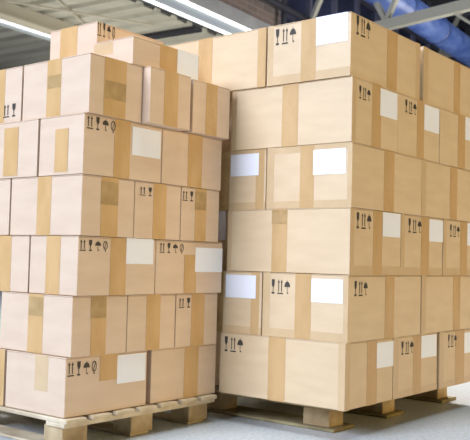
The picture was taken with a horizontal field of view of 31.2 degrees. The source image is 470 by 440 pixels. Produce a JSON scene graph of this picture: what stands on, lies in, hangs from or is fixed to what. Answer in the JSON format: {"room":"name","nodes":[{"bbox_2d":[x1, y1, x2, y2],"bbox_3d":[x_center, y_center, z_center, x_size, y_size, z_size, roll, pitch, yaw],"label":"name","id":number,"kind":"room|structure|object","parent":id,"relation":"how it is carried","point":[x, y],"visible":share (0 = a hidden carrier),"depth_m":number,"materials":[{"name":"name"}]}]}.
{"room":"warehouse","nodes":[
{"label":"warehouse","id":0,"kind":"room"},
{"bbox_2d":[0,0,220,69],"bbox_3d":[-1.908,-3.440,21.397,8.050,0.090,25.400,0,-3,33],"label":"ceiling","id":1,"kind":"structure","parent":0,"point":[134,10],"depth_m":15.73,"materials":[{"name":"white metal"}]},
{"bbox_2d":[0,0,75,34],"bbox_3d":[-0.309,-3.281,20.089,0.240,0.270,25.000,0,-3,33],"label":"ceiling beam","id":2,"kind":"structure","parent":1,"relation":"attached to","point":[11,12],"depth_m":14.98,"materials":[{"name":"beige metal"}]},
{"bbox_2d":[0,18,50,41],"bbox_3d":[-1.992,-3.309,18.203,0.112,0.110,18.000,0,-3,33],"label":"strip light","id":3,"kind":"object","parent":2,"relation":"attached to","point":[4,23],"visible":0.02,"depth_m":15.38,"materials":[{"name":"white plastic"}]},
{"bbox_2d":[56,0,84,23],"bbox_3d":[-2.911,-3.695,14.994,0.040,0.040,1.771,1,-3,8],"label":"rod","id":4,"kind":"object","parent":1,"relation":"attached to","point":[58,1],"visible":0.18,"depth_m":14.83,"materials":[{"name":"beige paint"}]},
{"bbox_2d":[5,0,152,25],"bbox_3d":[-2.685,-3.638,14.810,2.676,0.040,0.040,3,-3,-28],"label":"rod","id":5,"kind":"object","parent":1,"relation":"attached to","point":[10,1],"visible":1,"depth_m":14.75,"materials":[{"name":"beige paint"}]},
{"bbox_2d":[142,26,201,38],"bbox_3d":[-1.484,-3.593,16.372,1.900,0.060,0.240,0,-3,33],"label":"ceiling slot","id":6,"kind":"object","parent":1,"relation":"attached to","point":[193,29],"visible":0.64,"depth_m":16.10,"materials":[{"name":"grey"}]},
{"bbox_2d":[0,291,469,439],"bbox_3d":[4.245,1.478,12.570,28.000,0.200,44.000,0,-3,33],"label":"floor","id":7,"kind":"structure","parent":0,"point":[420,420],"depth_m":3.41,"materials":[{"name":"concrete"}]},
{"bbox_2d":[0,394,216,439],"bbox_3d":[-0.794,0.764,3.545,1.201,0.113,0.805,-1,-3,38],"label":"wooden pallet","id":8,"kind":"object","parent":7,"relation":"on","point":[136,420],"visible":0.57,"depth_m":3.16,"materials":[{"name":"brown wood"}]},
{"bbox_2d":[0,348,10,405],"bbox_3d":[-0.860,0.593,3.354,0.335,0.205,0.392,-1,-3,38],"label":"cardboard box","id":9,"kind":"object","parent":8,"relation":"on","point":[3,352],"visible":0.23,"depth_m":3.10,"materials":[{"name":"beige cardboard"}]},
{"bbox_2d":[5,350,146,417],"bbox_3d":[-0.589,0.590,3.143,0.332,0.206,0.399,-1,-3,38],"label":"cardboard box","id":10,"kind":"object","parent":8,"relation":"on","point":[57,386],"visible":0.8,"depth_m":3.00,"materials":[{"name":"brown cardboard"}]},
{"bbox_2d":[0,291,127,357],"bbox_3d":[-0.637,0.377,3.122,0.401,0.211,0.264,-1,-3,38],"label":"cardboard box","id":11,"kind":"object","parent":10,"relation":"on","point":[49,324],"visible":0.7,"depth_m":3.00,"materials":[{"name":"beige cardboard"}]},
{"bbox_2d":[0,236,30,292],"bbox_3d":[-0.826,0.170,3.297,0.388,0.208,0.264,-1,-3,38],"label":"cardboard box","id":12,"kind":"object","parent":11,"relation":"on","point":[14,250],"visible":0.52,"depth_m":3.12,"materials":[{"name":"beige cardboard"}]},
{"bbox_2d":[0,179,16,235],"bbox_3d":[-0.833,-0.038,3.396,0.257,0.213,0.379,-1,-3,38],"label":"cardboard box","id":13,"kind":"object","parent":12,"relation":"on","point":[5,184],"visible":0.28,"depth_m":3.18,"materials":[{"name":"beige cardboard"}]},
{"bbox_2d":[29,236,155,295],"bbox_3d":[-0.526,0.170,3.137,0.263,0.209,0.387,-1,-3,38],"label":"cardboard box","id":14,"kind":"object","parent":11,"relation":"on","point":[59,265],"visible":1,"depth_m":3.01,"materials":[{"name":"beige cardboard"}]},
{"bbox_2d":[10,174,133,237],"bbox_3d":[-0.608,-0.045,3.138,0.397,0.213,0.256,-1,-3,38],"label":"cardboard box","id":15,"kind":"object","parent":14,"relation":"on","point":[78,204],"visible":0.97,"depth_m":3.02,"materials":[{"name":"beige cardboard"}]},
{"bbox_2d":[0,119,40,178],"bbox_3d":[-0.795,-0.257,3.301,0.389,0.213,0.263,-1,-3,38],"label":"cardboard box","id":16,"kind":"object","parent":15,"relation":"on","point":[19,140],"visible":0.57,"depth_m":3.14,"materials":[{"name":"beige cardboard"}]},
{"bbox_2d":[0,66,24,123],"bbox_3d":[-0.871,-0.469,3.391,0.372,0.211,0.261,-1,-3,38],"label":"cardboard box","id":17,"kind":"object","parent":16,"relation":"on","point":[11,79],"visible":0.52,"depth_m":3.21,"materials":[{"name":"beige cardboard"}]},
{"bbox_2d":[39,113,161,182],"bbox_3d":[-0.499,-0.257,3.154,0.242,0.213,0.395,-1,-3,38],"label":"cardboard box","id":18,"kind":"object","parent":15,"relation":"on","point":[80,143],"visible":0.98,"depth_m":3.03,"materials":[{"name":"beige cardboard"}]},
{"bbox_2d":[22,52,142,122],"bbox_3d":[-0.572,-0.473,3.153,0.372,0.211,0.261,-1,-3,38],"label":"cardboard box","id":19,"kind":"object","parent":18,"relation":"on","point":[91,83],"visible":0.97,"depth_m":3.04,"materials":[{"name":"beige cardboard"}]},
{"bbox_2d":[50,21,163,59],"bbox_3d":[-0.530,-0.662,3.494,0.281,0.198,0.376,-1,-3,38],"label":"cardboard box","id":20,"kind":"object","parent":19,"relation":"on","point":[80,39],"visible":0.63,"depth_m":3.34,"materials":[{"name":"beige cardboard"}]},
{"bbox_2d":[139,66,190,130],"bbox_3d":[-0.389,-0.460,3.323,0.371,0.211,0.227,-1,-3,38],"label":"cardboard box","id":21,"kind":"object","parent":18,"relation":"on","point":[166,94],"visible":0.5,"depth_m":3.19,"materials":[{"name":"beige cardboard"}]},
{"bbox_2d":[94,36,198,79],"bbox_3d":[-0.344,-0.619,3.316,0.214,0.106,0.374,-1,-3,38],"label":"cardboard box","id":22,"kind":"object","parent":21,"relation":"on","point":[135,50],"visible":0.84,"depth_m":3.20,"materials":[{"name":"beige cardboard"}]},
{"bbox_2d":[133,181,180,239],"bbox_3d":[-0.447,-0.031,3.340,0.392,0.213,0.253,-1,-3,38],"label":"cardboard box","id":23,"kind":"object","parent":14,"relation":"on","point":[156,216],"visible":0.5,"depth_m":3.21,"materials":[{"name":"beige cardboard"}]},
{"bbox_2d":[126,294,175,351],"bbox_3d":[-0.471,0.392,3.330,0.397,0.211,0.260,-1,-3,38],"label":"cardboard box","id":24,"kind":"object","parent":10,"relation":"on","point":[150,324],"visible":0.47,"depth_m":3.20,"materials":[{"name":"beige cardboard"}]},
{"bbox_2d":[145,344,215,403],"bbox_3d":[-0.329,0.612,3.471,0.329,0.205,0.387,-1,-3,38],"label":"cardboard box","id":25,"kind":"object","parent":8,"relation":"on","point":[189,371],"visible":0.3,"depth_m":3.35,"materials":[{"name":"beige cardboard"}]},
{"bbox_2d":[174,293,217,347],"bbox_3d":[-0.309,0.405,3.534,0.398,0.211,0.254,-1,-3,38],"label":"cardboard box","id":26,"kind":"object","parent":25,"relation":"on","point":[195,313],"visible":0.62,"depth_m":3.40,"materials":[{"name":"beige cardboard"}]},
{"bbox_2d":[154,240,222,293],"bbox_3d":[-0.280,0.191,3.448,0.262,0.208,0.399,-1,-3,38],"label":"cardboard box","id":27,"kind":"object","parent":26,"relation":"on","point":[181,267],"visible":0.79,"depth_m":3.35,"materials":[{"name":"beige cardboard"}]},
{"bbox_2d":[172,187,218,241],"bbox_3d":[-0.293,-0.018,3.532,0.393,0.213,0.233,-1,-3,38],"label":"cardboard box","id":28,"kind":"object","parent":27,"relation":"on","point":[199,208],"visible":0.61,"depth_m":3.40,"materials":[{"name":"beige cardboard"}]},
{"bbox_2d":[158,128,221,190],"bbox_3d":[-0.262,-0.236,3.452,0.241,0.213,0.359,-1,-3,38],"label":"cardboard box","id":29,"kind":"object","parent":28,"relation":"on","point":[187,160],"visible":0.59,"depth_m":3.37,"materials":[{"name":"beige cardboard"}]},
{"bbox_2d":[179,79,229,139],"bbox_3d":[-0.241,-0.446,3.539,0.375,0.211,0.231,-1,-3,38],"label":"cardboard box","id":30,"kind":"object","parent":29,"relation":"on","point":[209,103],"visible":0.47,"depth_m":3.41,"materials":[{"name":"beige cardboard"}]},
{"bbox_2d":[207,385,455,432],"bbox_3d":[0.468,0.816,3.989,0.720,0.115,1.165,-1,-3,38],"label":"wooden pallet","id":31,"kind":"object","parent":7,"relation":"on","point":[314,418],"visible":0.2,"depth_m":3.64,"materials":[{"name":"brown wood"}]},
{"bbox_2d":[215,331,220,384],"bbox_3d":[0.039,0.621,4.001,0.398,0.252,0.580,-1,-3,38],"label":"cardboard box","id":32,"kind":"object","parent":31,"relation":"on","point":[217,364],"visible":0.02,"depth_m":3.72,"materials":[{"name":"brown cardboard"}]},
{"bbox_2d":[216,270,262,334],"bbox_3d":[0.004,0.353,3.761,0.586,0.256,0.408,-1,-3,38],"label":"cardboard box","id":33,"kind":"object","parent":32,"relation":"on","point":[240,299],"visible":0.24,"depth_m":3.49,"materials":[{"name":"beige cardboard"}]},
{"bbox_2d":[212,211,227,269],"bbox_3d":[0.023,0.106,3.964,0.388,0.256,0.592,-1,-3,38],"label":"cardboard box","id":34,"kind":"object","parent":33,"relation":"on","point":[223,215],"visible":0.03,"depth_m":3.65,"materials":[{"name":"brown cardboard"}]},
{"bbox_2d":[219,149,266,210],"bbox_3d":[0.016,-0.155,3.790,0.599,0.249,0.402,-1,-3,38],"label":"cardboard box","id":35,"kind":"object","parent":34,"relation":"on","point":[244,172],"visible":0.3,"depth_m":3.52,"materials":[{"name":"beige cardboard"}]},
{"bbox_2d":[221,100,231,151],"bbox_3d":[0.085,-0.394,4.033,0.390,0.253,0.580,-1,-3,38],"label":"cardboard box","id":36,"kind":"object","parent":35,"relation":"on","point":[226,144],"visible":0.02,"depth_m":3.75,"materials":[{"name":"brown cardboard"}]},
{"bbox_2d":[169,27,268,99],"bbox_3d":[0.026,-0.659,3.797,0.575,0.246,0.401,-1,-3,38],"label":"cardboard box","id":37,"kind":"object","parent":36,"relation":"on","point":[235,61],"visible":0.36,"depth_m":3.57,"materials":[{"name":"beige cardboard"}]},
{"bbox_2d":[219,332,393,411],"bbox_3d":[0.291,0.603,3.490,0.612,0.254,0.379,-1,-3,38],"label":"cardboard box","id":38,"kind":"object","parent":31,"relation":"on","point":[337,376],"visible":0.79,"depth_m":3.31,"materials":[{"name":"brown cardboard"}]},
{"bbox_2d":[262,272,420,342],"bbox_3d":[0.458,0.354,3.527,0.400,0.256,0.612,-1,-3,38],"label":"cardboard box","id":39,"kind":"object","parent":38,"relation":"on","point":[338,308],"visible":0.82,"depth_m":3.31,"materials":[{"name":"brown cardboard"}]},
{"bbox_2d":[227,207,400,274],"bbox_3d":[0.329,0.093,3.523,0.597,0.257,0.412,-1,-3,38],"label":"cardboard box","id":40,"kind":"object","parent":39,"relation":"on","point":[350,240],"visible":1,"depth_m":3.34,"materials":[{"name":"brown cardboard"}]},
{"bbox_2d":[266,142,421,215],"bbox_3d":[0.470,-0.155,3.545,0.401,0.249,0.593,-1,-3,38],"label":"cardboard box","id":41,"kind":"object","parent":40,"relation":"on","point":[345,174],"visible":0.94,"depth_m":3.34,"materials":[{"name":"beige cardboard"}]},
{"bbox_2d":[231,76,397,152],"bbox_3d":[0.332,-0.412,3.529,0.588,0.255,0.372,-1,-3,38],"label":"cardboard box","id":42,"kind":"object","parent":41,"relation":"on","point":[354,109],"visible":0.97,"depth_m":3.36,"materials":[{"name":"brown cardboard"}]},
{"bbox_2d":[267,12,419,99],"bbox_3d":[0.470,-0.659,3.566,0.395,0.248,0.589,-1,-3,38],"label":"cardboard box","id":43,"kind":"object","parent":42,"relation":"on","point":[344,44],"visible":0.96,"depth_m":3.36,"materials":[{"name":"brown cardboard"}]},
{"bbox_2d":[397,93,439,162],"bbox_3d":[0.574,-0.391,3.834,0.584,0.253,0.400,-1,-3,38],"label":"cardboard box","id":44,"kind":"object","parent":41,"relation":"on","point":[418,120],"visible":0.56,"depth_m":3.64,"materials":[{"name":"brown cardboard"}]},
{"bbox_2d":[392,332,436,399],"bbox_3d":[0.546,0.624,3.803,0.598,0.254,0.416,-1,-3,38],"label":"cardboard box","id":45,"kind":"object","parent":31,"relation":"on","point":[414,356],"visible":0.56,"depth_m":3.60,"materials":[{"name":"brown cardboard"}]},
{"bbox_2d":[436,328,469,388],"bbox_3d":[0.809,0.647,4.128,0.604,0.254,0.402,-1,-3,38],"label":"cardboard box","id":46,"kind":"object","parent":31,"relation":"on","point":[453,347],"visible":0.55,"depth_m":3.90,"materials":[{"name":"brown cardboard"}]},
{"bbox_2d":[418,275,469,334],"bbox_3d":[0.839,0.386,4.008,0.399,0.256,0.600,-1,-3,38],"label":"cardboard box","id":47,"kind":"object","parent":46,"relation":"on","point":[445,299],"visible":0.3,"depth_m":3.83,"materials":[{"name":"beige cardboard"}]},
{"bbox_2d":[400,214,442,274],"bbox_3d":[0.585,0.115,3.846,0.595,0.257,0.404,-1,-3,38],"label":"cardboard box","id":48,"kind":"object","parent":47,"relation":"on","point":[421,237],"visible":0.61,"depth_m":3.65,"materials":[{"name":"brown cardboard"}]},
{"bbox_2d":[442,219,469,275],"bbox_3d":[0.839,0.137,4.165,0.596,0.257,0.402,-1,-3,38],"label":"cardboard box","id":49,"kind":"object","parent":47,"relation":"on","point":[456,234],"visible":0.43,"depth_m":3.94,"materials":[{"name":"brown cardboard"}]},
{"bbox_2d":[421,159,469,221],"bbox_3d":[0.847,-0.123,4.019,0.394,0.249,0.607,-1,-3,38],"label":"cardboard box","id":50,"kind":"object","parent":49,"relation":"on","point":[445,190],"visible":0.42,"depth_m":3.85,"materials":[{"name":"beige cardboard"}]},
{"bbox_2d":[439,108,469,170],"bbox_3d":[0.829,-0.370,4.153,0.585,0.254,0.407,-1,-3,38],"label":"cardboard box","id":51,"kind":"object","parent":50,"relation":"on","point":[454,129],"visible":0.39,"depth_m":3.93,"materials":[{"name":"beige cardboard"}]},
{"bbox_2d":[419,46,469,117],"bbox_3d":[0.858,-0.626,4.054,0.395,0.248,0.592,-1,-3,38],"label":"cardboard box","id":52,"kind":"object","parent":51,"relation":"on","point":[444,82],"visible":0.44,"depth_m":3.87,"materials":[{"name":"beige cardboard"}]},
{"bbox_2d":[219,0,280,25],"bbox_3d":[-2.343,-6.355,13.829,0.300,3.970,12.000,0,-3,33],"label":"brick wall","id":53,"kind":"structure","parent":0,"point":[261,10],"depth_m":17.90,"materials":[{"name":"brown brick"}]},
{"bbox_2d":[187,0,271,29],"bbox_3d":[-2.260,-4.209,13.635,0.530,0.330,12.000,0,-3,33],"label":"ceiling beam","id":54,"kind":"structure","parent":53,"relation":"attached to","point":[218,7],"depth_m":16.47,"materials":[{"name":"grey metal"}]},
{"bbox_2d":[143,0,250,34],"bbox_3d":[-1.797,-3.853,13.666,0.125,0.315,10.600,0,-3,33],"label":"strip light","id":55,"kind":"object","parent":54,"relation":"attached to","point":[188,10],"visible":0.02,"depth_m":15.38,"materials":[{"name":"white plastic"}]},
{"bbox_2d":[310,0,469,29],"bbox_3d":[6.310,-4.915,13.759,0.160,3.025,14.638,4,-4,-41],"label":"roof truss","id":56,"kind":"object","parent":53,"relation":"attached to","point":[456,8],"visible":0.63,"depth_m":16.78,"materials":[{"name":"silver metal"}]},
{"bbox_2d":[264,0,311,19],"bbox_3d":[1.932,-4.450,19.283,0.140,0.140,12.000,0,-3,33],"label":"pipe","id":57,"kind":"object","parent":56,"relation":"attached to","point":[276,3],"visible":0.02,"depth_m":18.00,"materials":[{"name":"grey metal"}]},
{"bbox_2d":[365,0,469,67],"bbox_3d":[7.642,-4.416,24.750,0.700,0.700,20.400,0,-3,33],"label":"air duct","id":58,"kind":"object","parent":56,"relation":"attached to","point":[443,34],"visible":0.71,"depth_m":20.27,"materials":[{"name":"blue"}]},
{"bbox_2d":[421,0,469,35],"bbox_3d":[12.632,-6.937,20.172,18.300,0.450,23.000,0,-3,33],"label":"ceiling","id":59,"kind":"structure","parent":0,"point":[465,26],"depth_m":27.09,"materials":[{"name":"grey metal"}]},
{"bbox_2d":[281,0,286,24],"bbox_3d":[1.099,-5.385,18.393,0.120,3.900,0.120,-1,-3,38],"label":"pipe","id":60,"kind":"object","parent":59,"relation":"attached to","point":[284,14],"visible":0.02,"depth_m":18.30,"materials":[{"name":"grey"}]},
{"bbox_2d":[438,13,462,57],"bbox_3d":[12.047,-6.502,21.731,15.382,2.410,0.160,-1,-4,45],"label":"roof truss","id":61,"kind":"object","parent":59,"relation":"attached to","point":[457,19],"visible":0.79,"depth_m":26.75,"materials":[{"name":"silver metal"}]},
{"bbox_3d":[6.027,1.081,26.425,1.955,2.000,18.954,-1,-3,38],"label":"wall","id":62,"kind":"structure","parent":0,"visible":0},
{"bbox_2d":[281,0,469,67],"bbox_3d":[6.206,-3.715,26.578,0.160,7.600,19.060,0,-3,33],"label":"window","id":63,"kind":"structure","parent":62,"relation":"in","point":[362,8],"depth_m":21.86,"materials":[{"name":"blue glass"}]}
]}

